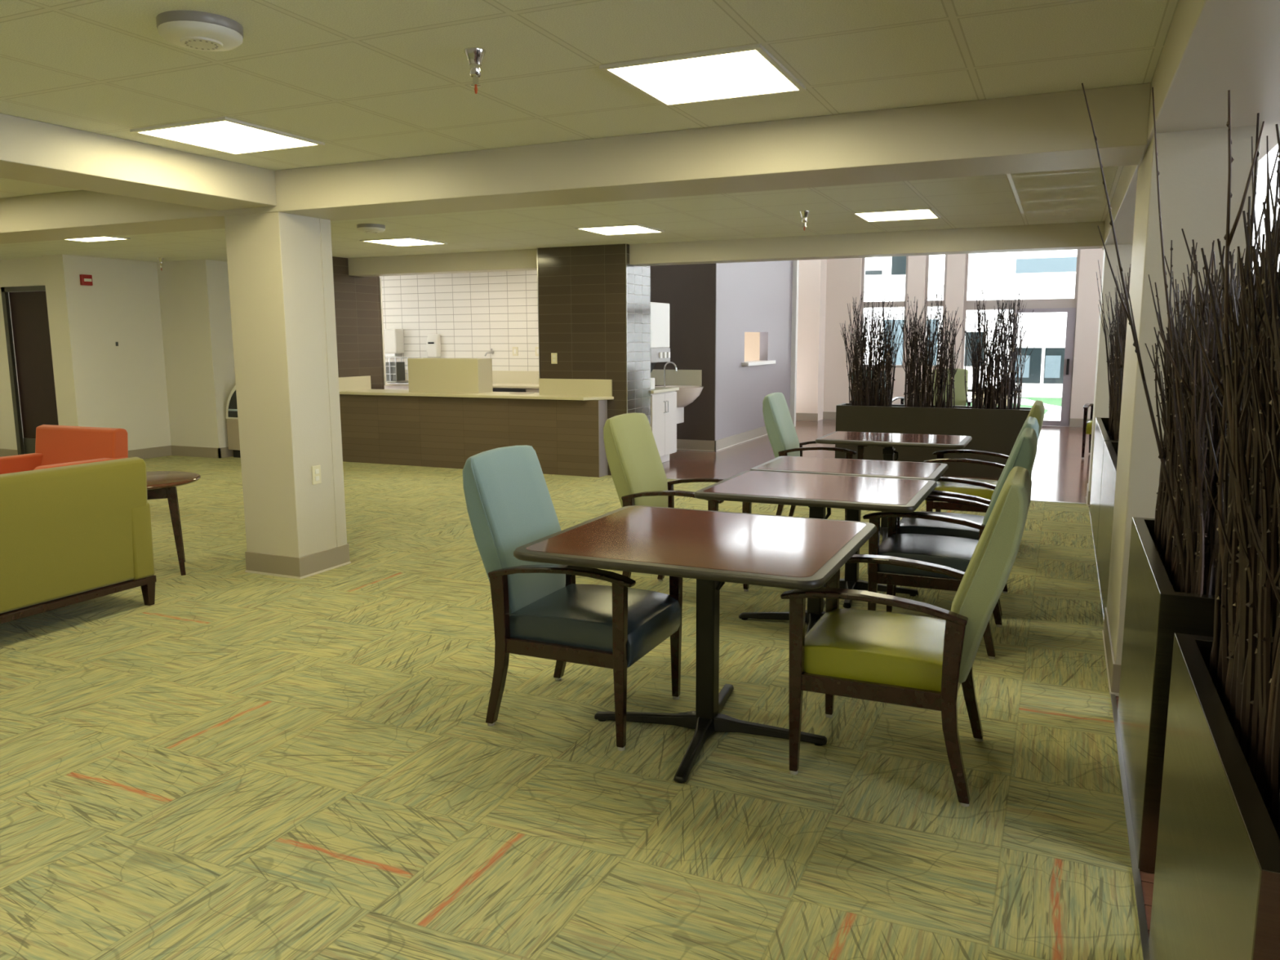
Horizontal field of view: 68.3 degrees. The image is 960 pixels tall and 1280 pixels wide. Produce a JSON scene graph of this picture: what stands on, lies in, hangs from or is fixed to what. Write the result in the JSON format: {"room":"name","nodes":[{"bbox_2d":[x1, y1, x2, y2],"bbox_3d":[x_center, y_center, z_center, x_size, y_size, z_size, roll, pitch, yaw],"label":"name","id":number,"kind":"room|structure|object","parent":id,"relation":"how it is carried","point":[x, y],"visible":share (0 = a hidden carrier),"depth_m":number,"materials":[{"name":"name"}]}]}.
{"room":"eatery","nodes":[
{"label":"eatery","id":0,"kind":"room"},
{"bbox_2d":[0,257,44,449],"bbox_3d":[-7.879,-1.485,11.818,2.300,2.470,0.120,4,9,24],"label":"wall","id":1,"kind":"structure","parent":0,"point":[25,272],"depth_m":11.71,"materials":[{"name":"white paint"}]},
{"bbox_2d":[0,448,17,457],"bbox_3d":[-8.394,-0.349,12.148,1.220,0.130,0.015,4,9,24],"label":"baseboard","id":2,"kind":"structure","parent":1,"relation":"attached to","point":[3,452],"depth_m":11.97,"materials":[{"name":"beige plastic"}]},
{"bbox_2d":[0,285,58,454],"bbox_3d":[-7.367,-1.284,11.579,0.990,2.140,0.090,4,9,24],"label":"door","id":3,"kind":"structure","parent":1,"relation":"attached to","point":[28,307],"depth_m":11.61,"materials":[{"name":"brown wood"}]},
{"bbox_2d":[42,254,235,450],"bbox_3d":[-6.035,-1.487,11.777,1.200,2.470,1.850,4,9,24],"label":"wall","id":4,"kind":"structure","parent":0,"point":[169,380],"depth_m":11.80,"materials":[{"name":"white paint"}]},
{"bbox_2d":[79,274,93,285],"bbox_3d":[-6.515,-2.354,11.114,0.060,0.125,0.130,4,9,24],"label":"fire alarm","id":5,"kind":"object","parent":4,"relation":"attached to","point":[85,279],"visible":1,"depth_m":11.09,"materials":[{"name":"red plastic"}]},
{"bbox_2d":[128,445,233,458],"bbox_3d":[-6.052,-0.323,11.900,1.220,0.130,1.760,4,9,24],"label":"baseboard","id":6,"kind":"structure","parent":4,"relation":"attached to","point":[195,451],"depth_m":12.11,"materials":[{"name":"beige plastic"}]},
{"bbox_2d":[332,256,384,389],"bbox_3d":[-3.563,-1.512,11.864,0.120,2.470,0.870,4,9,24],"label":"wall","id":7,"kind":"structure","parent":0,"point":[357,299],"depth_m":11.77,"materials":[{"name":"wood"}]},
{"bbox_2d":[338,375,371,391],"bbox_3d":[-3.561,-1.200,11.739,0.018,0.168,0.620,4,9,24],"label":"backsplash","id":8,"kind":"structure","parent":7,"relation":"attached to","point":[353,383],"depth_m":11.74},
{"bbox_2d":[379,277,386,385],"bbox_3d":[-3.381,-1.919,12.219,0.140,1.370,0.030,4,9,24],"label":"trim","id":9,"kind":"structure","parent":7,"relation":"attached to","point":[380,282],"depth_m":12.19,"materials":[{"name":"white paint"}]},
{"bbox_2d":[379,270,538,371],"bbox_3d":[-2.257,-1.771,13.556,4.530,2.470,0.120,4,9,24],"label":"wall","id":10,"kind":"structure","parent":0,"point":[473,314],"depth_m":13.48,"materials":[{"name":"white tile"}]},
{"bbox_2d":[383,328,404,355],"bbox_3d":[-3.680,-2.035,13.979,0.320,0.400,0.200,4,9,24],"label":"paper towel dispenser","id":11,"kind":"object","parent":10,"relation":"attached to","point":[393,338],"visible":0.77,"depth_m":13.88,"materials":[{"name":"white plastic"}]},
{"bbox_2d":[426,333,440,357],"bbox_3d":[-3.006,-1.950,13.732,0.200,0.340,0.120,4,9,24],"label":"soap dispenser","id":12,"kind":"object","parent":10,"relation":"attached to","point":[433,344],"visible":1,"depth_m":13.69,"materials":[{"name":"white plastic"}]},
{"bbox_2d":[385,369,539,383],"bbox_3d":[-2.058,-1.466,13.431,4.030,0.178,0.023,4,9,24],"label":"backsplash","id":13,"kind":"structure","parent":10,"relation":"attached to","point":[498,376],"depth_m":13.29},
{"bbox_2d":[0,455,1142,959],"bbox_3d":[-4.671,0.718,5.553,13.465,0.060,12.420,4,9,24],"label":"floor","id":14,"kind":"structure","parent":0,"point":[237,764],"depth_m":3.21,"materials":[{"name":"green carpet"}]},
{"bbox_2d":[0,424,128,474],"bbox_3d":[-4.691,-0.001,7.469,0.980,0.794,0.770,4,9,24],"label":"armchair","id":15,"kind":"object","parent":14,"relation":"on","point":[55,446],"visible":0.2,"depth_m":7.61,"materials":[{"name":"orange fabric"}]},
{"bbox_2d":[0,457,156,623],"bbox_3d":[-3.431,0.386,4.677,0.770,0.845,1.740,4,9,24],"label":"sofa","id":16,"kind":"object","parent":14,"relation":"on","point":[70,535],"visible":1,"depth_m":4.88,"materials":[{"name":"fabric"}]},
{"bbox_2d":[146,471,200,575],"bbox_3d":[-3.201,0.293,6.076,0.720,0.612,0.720,-4,9,-26],"label":"side table","id":17,"kind":"object","parent":14,"relation":"on","point":[160,484],"visible":0.43,"depth_m":5.97,"materials":[{"name":"brown wood"}]},
{"bbox_2d":[226,385,240,457],"bbox_3d":[-4.721,-0.783,11.998,1.000,1.000,0.452,4,9,24],"label":"display case","id":18,"kind":"object","parent":14,"relation":"on","point":[232,418],"visible":0.22,"depth_m":11.97,"materials":[{"name":"beige"}]},
{"bbox_2d":[224,212,351,578],"bbox_3d":[-2.251,-0.531,6.054,0.464,2.240,0.464,4,9,24],"label":"column","id":19,"kind":"structure","parent":14,"relation":"on","point":[280,265],"depth_m":5.89,"materials":[{"name":"beige paint"}]},
{"bbox_2d":[311,465,321,484],"bbox_3d":[-2.055,-0.032,6.002,0.012,0.118,0.074,4,9,24],"label":"wall outlet","id":20,"kind":"object","parent":19,"relation":"attached to","point":[316,470],"visible":1,"depth_m":5.99,"materials":[{"name":"beige plastic"}]},
{"bbox_2d":[338,375,613,477],"bbox_3d":[-1.913,-0.679,11.068,3.627,1.045,0.630,4,9,24],"label":"counter","id":21,"kind":"object","parent":14,"relation":"on","point":[564,422],"depth_m":10.78,"materials":[{"name":"brown wood"}]},
{"bbox_2d":[407,358,493,393],"bbox_3d":[-2.271,-1.252,11.281,1.000,0.395,0.300,4,9,24],"label":"box","id":22,"kind":"object","parent":21,"relation":"on","point":[473,375],"visible":1,"depth_m":11.13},
{"bbox_2d":[339,389,613,400],"bbox_3d":[-1.915,-0.999,11.020,3.627,0.032,0.630,4,9,24],"label":"countertop","id":23,"kind":"structure","parent":21,"relation":"on","point":[362,392],"depth_m":10.80,"materials":[{"name":"beige stone"}]},
{"bbox_2d":[538,378,612,396],"bbox_3d":[-0.715,-1.020,10.400,0.900,0.183,0.018,4,9,24],"label":"backsplash","id":24,"kind":"structure","parent":21,"relation":"on","point":[566,387],"depth_m":10.38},
{"bbox_2d":[462,444,682,751],"bbox_3d":[-0.253,0.408,3.737,0.745,1.052,0.598,4,9,24],"label":"dining chair","id":25,"kind":"object","parent":14,"relation":"on","point":[540,610],"visible":0.89,"depth_m":3.60,"materials":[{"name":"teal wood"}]},
{"bbox_2d":[536,244,650,475],"bbox_3d":[-0.504,-1.339,10.620,1.085,2.470,0.639,4,9,24],"label":"wall","id":26,"kind":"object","parent":14,"relation":"on","point":[594,305],"visible":0.55,"depth_m":10.26,"materials":[{"name":"brown tile"}]},
{"bbox_2d":[603,413,751,591],"bbox_3d":[0.222,0.154,5.419,0.746,1.052,0.598,4,9,26],"label":"dining chair","id":27,"kind":"object","parent":14,"relation":"on","point":[637,473],"visible":0.36,"depth_m":5.38,"materials":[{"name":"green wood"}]},
{"bbox_2d":[513,505,876,782],"bbox_3d":[0.247,0.579,3.599,1.110,0.750,1.030,4,9,24],"label":"dining table","id":28,"kind":"object","parent":14,"relation":"on","point":[714,548],"visible":1,"depth_m":3.48,"materials":[{"name":"brown wood"}]},
{"bbox_2d":[762,392,867,520],"bbox_3d":[1.379,-0.159,7.471,0.746,1.052,0.598,3,9,22],"label":"dining chair","id":29,"kind":"object","parent":14,"relation":"on","point":[780,429],"visible":0.42,"depth_m":7.34,"materials":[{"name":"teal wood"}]},
{"bbox_2d":[693,470,937,634],"bbox_3d":[0.912,0.396,4.803,1.040,0.750,0.927,4,9,24],"label":"dining table","id":30,"kind":"object","parent":14,"relation":"on","point":[819,492],"visible":0.73,"depth_m":4.63,"materials":[{"name":"brown wood"}]},
{"bbox_2d":[750,456,948,608],"bbox_3d":[1.227,0.286,5.526,1.020,0.750,0.756,4,9,24],"label":"dining table","id":31,"kind":"object","parent":14,"relation":"on","point":[816,465],"visible":0.65,"depth_m":5.46,"materials":[{"name":"brown wood"}]},
{"bbox_2d":[815,431,972,542],"bbox_3d":[1.893,0.053,7.062,1.040,0.750,0.756,4,9,24],"label":"dining table","id":32,"kind":"object","parent":14,"relation":"on","point":[888,441],"visible":0.56,"depth_m":6.88,"materials":[{"name":"brown wood"}]},
{"bbox_2d":[780,466,1031,806],"bbox_3d":[0.928,0.470,3.285,0.745,1.052,0.598,4,9,24],"label":"dining chair","id":33,"kind":"object","parent":14,"relation":"on","point":[917,661],"visible":0.98,"depth_m":3.09,"materials":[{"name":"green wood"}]},
{"bbox_2d":[666,478,1150,959],"bbox_3d":[-0.580,0.937,3.745,4.521,0.006,12.432,4,9,24],"label":"trim","id":34,"kind":"structure","parent":14,"relation":"on","point":[1143,926],"depth_m":2.77,"materials":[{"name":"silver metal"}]},
{"bbox_2d":[862,427,1037,658],"bbox_3d":[1.530,0.261,4.666,0.745,1.052,0.598,4,9,24],"label":"dining chair","id":35,"kind":"object","parent":14,"relation":"on","point":[955,553],"visible":0.5,"depth_m":4.52,"materials":[{"name":"black leather"}]},
{"bbox_2d":[893,416,1039,617],"bbox_3d":[1.806,0.164,5.302,0.745,1.052,0.598,4,9,24],"label":"dining chair","id":36,"kind":"object","parent":14,"relation":"on","point":[906,525],"visible":0.2,"depth_m":5.16,"materials":[{"name":"brown wood"}]},
{"bbox_2d":[923,400,1044,512],"bbox_3d":[2.409,-0.039,6.638,0.745,1.052,0.598,4,9,24],"label":"dining chair","id":37,"kind":"object","parent":14,"relation":"on","point":[1037,409],"visible":0.38,"depth_m":6.48,"materials":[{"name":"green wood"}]},
{"bbox_2d":[0,0,1178,262],"bbox_3d":[-4.184,-1.964,6.299,13.450,0.080,14.900,4,9,24],"label":"ceiling","id":38,"kind":"structure","parent":0,"point":[366,80],"depth_m":3.68,"materials":[{"name":"tile"}]},
{"bbox_2d":[64,235,130,242],"bbox_3d":[-5.356,-2.320,9.012,0.610,0.014,0.628,4,9,24],"label":"recessed light","id":39,"kind":"object","parent":38,"relation":"in","point":[113,237],"visible":0.41,"depth_m":9.20,"materials":[{"name":"beige plastic"}]},
{"bbox_2d":[68,236,122,241],"bbox_3d":[-5.356,-2.322,9.011,0.566,0.010,0.584,4,9,24],"label":"diffuser","id":40,"kind":"object","parent":39,"relation":"attached to","point":[101,238],"depth_m":9.21,"materials":[{"name":"beige plastic"}]},
{"bbox_2d":[0,113,276,210],"bbox_3d":[-3.907,-1.215,2.239,0.460,0.202,7.590,4,9,24],"label":"beam","id":41,"kind":"structure","parent":38,"relation":"attached to","point":[33,151],"depth_m":4.74,"materials":[{"name":"beige paint"}]},
{"bbox_2d":[155,10,243,51],"bbox_3d":[-1.387,-1.407,2.982,0.250,0.064,0.250,4,9,24],"label":"smoke detector","id":42,"kind":"object","parent":38,"relation":"attached to","point":[190,29],"visible":1,"depth_m":2.91,"materials":[{"name":"grey plastic"}]},
{"bbox_2d":[129,116,324,155],"bbox_3d":[-2.003,-1.677,4.621,0.610,0.014,0.628,4,9,24],"label":"recessed light","id":43,"kind":"object","parent":38,"relation":"in","point":[226,135],"visible":1,"depth_m":4.59,"materials":[{"name":"beige plastic"}]},
{"bbox_2d":[356,223,385,233],"bbox_3d":[-2.344,-2.190,8.236,0.240,0.064,0.240,4,9,24],"label":"smoke detector","id":44,"kind":"object","parent":38,"relation":"attached to","point":[366,228],"visible":1,"depth_m":8.15,"materials":[{"name":"grey plastic"}]},
{"bbox_2d":[360,236,447,246],"bbox_3d":[-2.396,-2.421,9.598,0.610,0.014,0.628,4,9,24],"label":"recessed light","id":45,"kind":"object","parent":38,"relation":"in","point":[398,242],"visible":1,"depth_m":9.57,"materials":[{"name":"beige plastic"}]},
{"bbox_2d":[365,238,441,245],"bbox_3d":[-2.396,-2.423,9.598,0.566,0.010,0.584,4,9,24],"label":"diffuser","id":46,"kind":"object","parent":45,"relation":"attached to","point":[392,242],"depth_m":9.58,"materials":[{"name":"beige plastic"}]},
{"bbox_2d":[463,47,485,93],"bbox_3d":[-0.571,-1.415,3.278,0.076,0.142,0.076,4,9,24],"label":"sprinkler","id":47,"kind":"object","parent":38,"relation":"attached to","point":[475,55],"visible":1,"depth_m":3.26,"materials":[{"name":"silver metal"}]},
{"bbox_2d":[0,83,1151,244],"bbox_3d":[-4.027,-1.861,6.670,13.450,0.235,0.490,4,9,24],"label":"beam","id":48,"kind":"structure","parent":38,"relation":"attached to","point":[1046,131],"depth_m":4.59,"materials":[{"name":"beige paint"}]},
{"bbox_2d":[574,223,664,235],"bbox_3d":[-0.177,-2.284,8.617,0.610,0.014,0.628,4,9,24],"label":"recessed light","id":49,"kind":"object","parent":38,"relation":"in","point":[633,228],"visible":1,"depth_m":8.59,"materials":[{"name":"beige plastic"}]},
{"bbox_2d":[599,44,806,106],"bbox_3d":[0.257,-1.536,3.611,0.610,0.014,0.628,4,9,24],"label":"recessed light","id":50,"kind":"object","parent":38,"relation":"in","point":[749,70],"visible":1,"depth_m":3.56,"materials":[{"name":"white plastic"}]},
{"bbox_2d":[799,210,809,230],"bbox_3d":[1.299,-2.046,7.455,0.080,0.150,0.080,4,9,24],"label":"sprinkler","id":51,"kind":"object","parent":38,"relation":"attached to","point":[804,214],"visible":1,"depth_m":7.43,"materials":[{"name":"silver metal"}]},
{"bbox_2d":[851,207,941,222],"bbox_3d":[2.090,-2.152,7.669,0.610,0.014,0.628,4,9,24],"label":"recessed light","id":52,"kind":"object","parent":38,"relation":"in","point":[926,212],"visible":1,"depth_m":7.64,"materials":[{"name":"beige plastic"}]},
{"bbox_2d":[857,209,937,221],"bbox_3d":[2.090,-2.154,7.668,0.566,0.010,0.584,4,9,24],"label":"diffuser","id":53,"kind":"object","parent":52,"relation":"attached to","point":[884,215],"depth_m":7.65,"materials":[{"name":"beige plastic"}]},
{"bbox_2d":[650,263,715,440],"bbox_3d":[0.468,-1.800,12.620,1.180,2.780,0.140,4,9,24],"label":"wall","id":54,"kind":"structure","parent":0,"point":[689,290],"depth_m":12.44,"materials":[{"name":"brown paint"}]},
{"bbox_2d":[650,369,702,386],"bbox_3d":[0.396,-1.371,12.628,0.910,0.210,0.016,4,9,24],"label":"backsplash","id":55,"kind":"structure","parent":54,"relation":"attached to","point":[680,377],"depth_m":12.57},
{"bbox_2d":[347,221,1105,276],"bbox_3d":[-1.900,-4.076,10.735,13.800,3.338,0.290,4,9,24],"label":"beam","id":56,"kind":"structure","parent":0,"point":[1081,235],"depth_m":9.30,"materials":[{"name":"beige paint"}]},
{"bbox_2d":[744,332,759,361],"bbox_3d":[0.860,-2.230,15.141,2.290,2.880,4.850,4,9,24],"label":"wall","id":57,"kind":"structure","parent":0,"point":[752,340],"depth_m":15.97,"materials":[{"name":"beige paint"}]},
{"bbox_2d":[714,260,792,440],"bbox_3d":[1.692,-2.017,14.031,0.130,2.780,3.735,4,9,24],"label":"wall","id":58,"kind":"structure","parent":0,"point":[751,296],"depth_m":13.62,"materials":[{"name":"grey paint"}]},
{"bbox_2d":[676,426,767,451],"bbox_3d":[1.257,-0.743,14.409,1.115,0.128,3.755,4,9,24],"label":"baseboard","id":59,"kind":"structure","parent":58,"relation":"attached to","point":[716,445],"depth_m":12.70,"materials":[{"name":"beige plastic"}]},
{"bbox_2d":[742,360,775,366],"bbox_3d":[1.684,-1.733,13.991,0.280,0.050,1.390,4,9,24],"label":"sill","id":60,"kind":"structure","parent":58,"relation":"attached to","point":[747,363],"depth_m":13.81,"materials":[{"name":"white plastic"}]},
{"bbox_2d":[790,260,799,426],"bbox_3d":[2.507,-2.279,15.758,0.215,2.780,0.120,4,9,24],"label":"trim","id":61,"kind":"structure","parent":58,"relation":"attached to","point":[795,263],"depth_m":15.68,"materials":[{"name":"white paint"}]},
{"bbox_2d":[795,258,826,421],"bbox_3d":[2.096,-3.936,17.314,2.600,5.600,0.550,4,9,24],"label":"wall","id":62,"kind":"structure","parent":0,"point":[812,273],"depth_m":16.84,"materials":[{"name":"beige paint"}]},
{"bbox_2d":[795,411,1089,426],"bbox_3d":[4.915,-1.054,16.415,8.800,0.140,0.465,4,9,24],"label":"baseboard","id":63,"kind":"structure","parent":62,"relation":"attached to","point":[826,415],"depth_m":17.00,"materials":[{"name":"beige plastic"}]},
{"bbox_2d":[822,248,1103,419],"bbox_3d":[6.989,-3.683,15.475,7.950,5.600,0.250,4,9,24],"label":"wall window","id":64,"kind":"structure","parent":62,"relation":"in","point":[843,277],"depth_m":16.34,"materials":[{"name":"beige paint"}]},
{"bbox_2d":[859,256,908,367],"bbox_3d":[4.335,-3.724,16.674,0.810,3.450,0.120,4,9,24],"label":"window","id":65,"kind":"structure","parent":64,"relation":"attached to","point":[900,304],"depth_m":16.75,"materials":[{"name":"white metal"}]},
{"bbox_2d":[921,254,947,368],"bbox_3d":[5.134,-3.675,16.320,0.360,3.450,0.120,4,9,24],"label":"window","id":66,"kind":"structure","parent":64,"relation":"attached to","point":[927,260],"depth_m":16.36,"materials":[{"name":"white metal"}]},
{"bbox_2d":[960,248,1080,426],"bbox_3d":[6.355,-3.122,15.803,1.770,4.400,0.210,4,9,24],"label":"glass door","id":67,"kind":"structure","parent":64,"relation":"attached to","point":[1039,305],"depth_m":15.67,"materials":[{"name":"grey metal"}]},
{"bbox_2d":[662,419,1154,938],"bbox_3d":[-1.365,0.268,8.466,17.100,0.058,20.500,4,9,24],"label":"floor","id":68,"kind":"structure","parent":0,"point":[1060,473],"depth_m":11.41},
{"bbox_2d":[384,369,539,392],"bbox_3d":[-2.169,-1.002,13.244,4.030,1.040,0.578,4,9,24],"label":"countertop","id":69,"kind":"structure","parent":68,"relation":"on","point":[527,380],"depth_m":13.25,"materials":[{"name":"white laminate"}]},
{"bbox_2d":[385,357,408,382],"bbox_3d":[-3.656,-1.615,13.796,0.452,0.350,0.282,4,9,24],"label":"dish rack","id":70,"kind":"object","parent":69,"relation":"on","point":[395,371],"visible":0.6,"depth_m":13.66,"materials":[{"name":"grey metal"}]},
{"bbox_2d":[493,388,525,392],"bbox_3d":[-1.807,-0.869,12.756,0.600,0.720,0.056,4,9,24],"label":"appliance","id":71,"kind":"object","parent":69,"relation":"attached to","point":[494,389],"visible":0.11,"depth_m":12.69,"materials":[{"name":"black metal"}]},
{"bbox_2d":[650,386,679,462],"bbox_3d":[-0.141,-0.655,11.357,1.017,0.895,0.790,4,9,24],"label":"base cabinet","id":72,"kind":"object","parent":68,"relation":"on","point":[663,399],"visible":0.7,"depth_m":11.15,"materials":[{"name":"white laminate"}]},
{"bbox_2d":[650,386,679,393],"bbox_3d":[-0.146,-1.080,11.295,1.010,0.035,0.790,4,9,24],"label":"countertop","id":73,"kind":"structure","parent":72,"relation":"on","point":[657,389],"depth_m":11.10,"materials":[{"name":"beige stone"}]},
{"bbox_2d":[650,302,670,373],"bbox_3d":[-0.140,-1.623,11.392,0.880,1.000,0.600,4,9,24],"label":"ice dispenser","id":74,"kind":"object","parent":73,"relation":"on","point":[660,312],"visible":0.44,"depth_m":11.19,"materials":[{"name":"white plastic"}]},
{"bbox_2d":[850,370,904,404],"bbox_3d":[3.286,-1.019,13.153,0.598,1.052,0.746,5,10,34],"label":"dining chair","id":75,"kind":"object","parent":68,"relation":"on","point":[902,399],"visible":0.05,"depth_m":13.00,"materials":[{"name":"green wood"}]},
{"bbox_2d":[835,403,1031,478],"bbox_3d":[3.226,-0.447,10.427,2.060,0.730,0.380,4,9,24],"label":"planter","id":76,"kind":"object","parent":68,"relation":"on","point":[997,430],"visible":0.54,"depth_m":10.19,"materials":[{"name":"black wood"}]},
{"bbox_2d":[840,288,911,406],"bbox_3d":[2.594,-1.434,10.544,0.778,1.396,0.481,6,11,38],"label":"bundle","id":77,"kind":"object","parent":76,"relation":"on","point":[864,393],"visible":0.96,"depth_m":10.53,"materials":[{"name":"brown plant"}]},
{"bbox_2d":[893,284,968,408],"bbox_3d":[3.147,-1.401,10.283,0.770,1.403,0.563,4,9,24],"label":"bundle","id":78,"kind":"object","parent":76,"relation":"on","point":[922,396],"visible":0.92,"depth_m":10.29,"materials":[{"name":"brown plant"}]},
{"bbox_2d":[962,285,1035,409],"bbox_3d":[3.820,-1.360,10.047,0.666,1.386,0.540,5,10,33],"label":"bundle","id":79,"kind":"object","parent":76,"relation":"on","point":[1005,388],"visible":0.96,"depth_m":10.00,"materials":[{"name":"brown plant"}]},
{"bbox_2d":[930,368,971,406],"bbox_3d":[4.227,-0.992,12.947,0.598,1.052,0.746,3,9,19],"label":"dining chair","id":80,"kind":"object","parent":68,"relation":"on","point":[959,377],"visible":0.15,"depth_m":13.08,"materials":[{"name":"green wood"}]},
{"bbox_2d":[1081,403,1093,458],"bbox_3d":[5.840,-0.803,11.637,0.598,1.052,0.746,5,10,34],"label":"dining chair","id":81,"kind":"object","parent":68,"relation":"on","point":[1087,426],"visible":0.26,"depth_m":11.54,"materials":[{"name":"brown wood"}]},
{"bbox_2d":[1089,417,1118,556],"bbox_3d":[3.657,0.007,7.145,0.372,0.800,1.980,4,9,24],"label":"planter","id":82,"kind":"object","parent":68,"relation":"on","point":[1101,428],"visible":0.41,"depth_m":7.08,"materials":[{"name":"brown metal"}]},
{"bbox_2d":[1096,259,1131,439],"bbox_3d":[3.702,-0.995,7.133,0.534,1.389,1.842,4,9,25],"label":"bundle","id":83,"kind":"object","parent":82,"relation":"on","point":[1113,388],"visible":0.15,"depth_m":7.29,"materials":[{"name":"brown plant"}]},
{"bbox_2d":[1096,440,1118,617],"bbox_3d":[2.888,0.266,5.443,0.372,0.800,1.710,4,9,24],"label":"planter","id":84,"kind":"object","parent":68,"relation":"on","point":[1108,471],"visible":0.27,"depth_m":5.45,"materials":[{"name":"brown metal"}]},
{"bbox_2d":[1108,272,1129,426],"bbox_3d":[3.020,-0.686,5.585,0.495,1.242,1.133,4,9,24],"label":"bundle","id":85,"kind":"object","parent":84,"relation":"on","point":[1124,317],"visible":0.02,"depth_m":5.76,"materials":[{"name":"brown plant"}]},
{"bbox_2d":[1085,244,1132,506],"bbox_3d":[4.257,-0.908,8.308,0.462,2.260,0.504,4,9,24],"label":"column","id":86,"kind":"structure","parent":68,"relation":"on","point":[1101,394],"depth_m":8.12,"materials":[{"name":"beige paint"}]},
{"bbox_2d":[1117,516,1221,873],"bbox_3d":[1.808,0.629,3.051,0.372,0.800,1.190,4,9,24],"label":"planter","id":87,"kind":"object","parent":68,"relation":"on","point":[1154,611],"visible":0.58,"depth_m":2.68,"materials":[{"name":"brown metal"}]},
{"bbox_2d":[1081,83,1279,595],"bbox_3d":[1.658,-0.351,2.628,0.736,1.468,0.572,-6,10,-34],"label":"bundle","id":88,"kind":"object","parent":87,"relation":"on","point":[1194,519],"visible":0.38,"depth_m":2.59,"materials":[{"name":"brown plant"}]},
{"bbox_2d":[1145,240,1267,579],"bbox_3d":[1.927,-0.253,3.170,0.440,1.110,0.695,2,9,16],"label":"bundle","id":89,"kind":"object","parent":87,"relation":"on","point":[1162,510],"visible":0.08,"depth_m":3.22,"materials":[{"name":"brown plant"}]},
{"bbox_2d":[1102,124,1262,696],"bbox_3d":[2.318,-0.272,4.118,0.377,2.260,0.924,4,9,24],"label":"column","id":90,"kind":"structure","parent":68,"relation":"on","point":[1193,165],"depth_m":3.68,"materials":[{"name":"beige paint"}]},
{"bbox_2d":[1148,632,1279,959],"bbox_3d":[1.194,0.835,1.692,0.372,0.800,1.080,4,9,24],"label":"planter","id":91,"kind":"object","parent":68,"relation":"on","point":[1216,891],"visible":0.87,"depth_m":1.64,"materials":[{"name":"brown metal"}]},
{"bbox_2d":[1186,89,1279,774],"bbox_3d":[1.294,-0.244,1.740,0.489,1.522,0.624,1,9,12],"label":"bundle","id":92,"kind":"object","parent":91,"relation":"in","point":[1233,669],"visible":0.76,"depth_m":1.75,"materials":[{"name":"brown plant"}]},
{"bbox_2d":[1237,217,1279,833],"bbox_3d":[1.114,-0.083,1.351,0.436,1.319,0.676,4,10,27],"label":"bundle","id":93,"kind":"object","parent":91,"relation":"in","point":[1268,768],"visible":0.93,"depth_m":1.62,"materials":[{"name":"brown plant"}]},
{"bbox_3d":[1.643,-5.171,6.337,10.500,0.100,20.600,4,9,24],"label":"ceiling","id":94,"kind":"structure","parent":0,"visible":0},
{"bbox_2d":[1102,0,1279,249],"bbox_3d":[1.750,-2.804,2.340,0.490,3.300,12.820,4,9,24],"label":"wall","id":95,"kind":"structure","parent":94,"relation":"attached to","point":[1211,48],"depth_m":2.90,"materials":[{"name":"beige paint"}]},
{"bbox_3d":[-0.451,-3.087,11.723,0.080,5.600,1.865,4,9,24],"label":"wall","id":96,"kind":"structure","parent":0,"visible":0},
{"bbox_2d":[654,385,703,423],"bbox_3d":[0.265,-0.963,12.119,1.143,0.475,0.660,4,9,24],"label":"basin","id":97,"kind":"object","parent":96,"relation":"attached to","point":[686,394],"visible":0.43,"depth_m":11.84,"materials":[{"name":"beige ceramic"}]},
{"label":"outside","id":98,"kind":"structure","parent":0,"visible":0},
{"bbox_2d":[966,395,1062,414],"bbox_3d":[15.806,-3.688,35.225,60.000,0.080,42.500,4,9,24],"label":"lawn","id":99,"kind":"structure","parent":98,"point":[1051,401],"depth_m":23.71,"materials":[{"name":"green plant"}]},
{"bbox_2d":[967,396,1061,420],"bbox_3d":[7.978,-1.565,20.917,9.500,0.030,9.700,4,9,24],"label":"garden path","id":100,"kind":"structure","parent":99,"relation":"on","point":[1054,413],"depth_m":20.53,"materials":[{"name":"concrete"}]},
{"bbox_2d":[967,393,1062,397],"bbox_3d":[10.367,-2.282,25.599,22.000,0.040,0.500,4,9,24],"label":"paved strip","id":101,"kind":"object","parent":99,"relation":"on","point":[968,394],"visible":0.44,"depth_m":25.32,"materials":[{"name":"concrete"}]},
{"bbox_2d":[863,144,1279,395],"bbox_3d":[10.593,-7.043,25.445,30.000,9.500,0.690,4,9,24],"label":"window","id":102,"kind":"structure","parent":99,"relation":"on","point":[1039,274],"depth_m":25.64,"materials":[{"name":"clear glass"}]},
{"bbox_2d":[1015,355,1030,377],"bbox_3d":[10.417,-3.094,25.748,0.380,0.600,0.012,4,9,24],"label":"blind","id":103,"kind":"object","parent":102,"relation":"hanging from","point":[1026,374],"depth_m":25.71,"materials":[{"name":"grey"}]},
{"bbox_2d":[1044,355,1061,377],"bbox_3d":[11.120,-3.050,25.437,0.380,0.600,0.012,4,9,24],"label":"blind","id":104,"kind":"object","parent":102,"relation":"hanging from","point":[1052,364],"depth_m":25.43,"materials":[{"name":"grey"}]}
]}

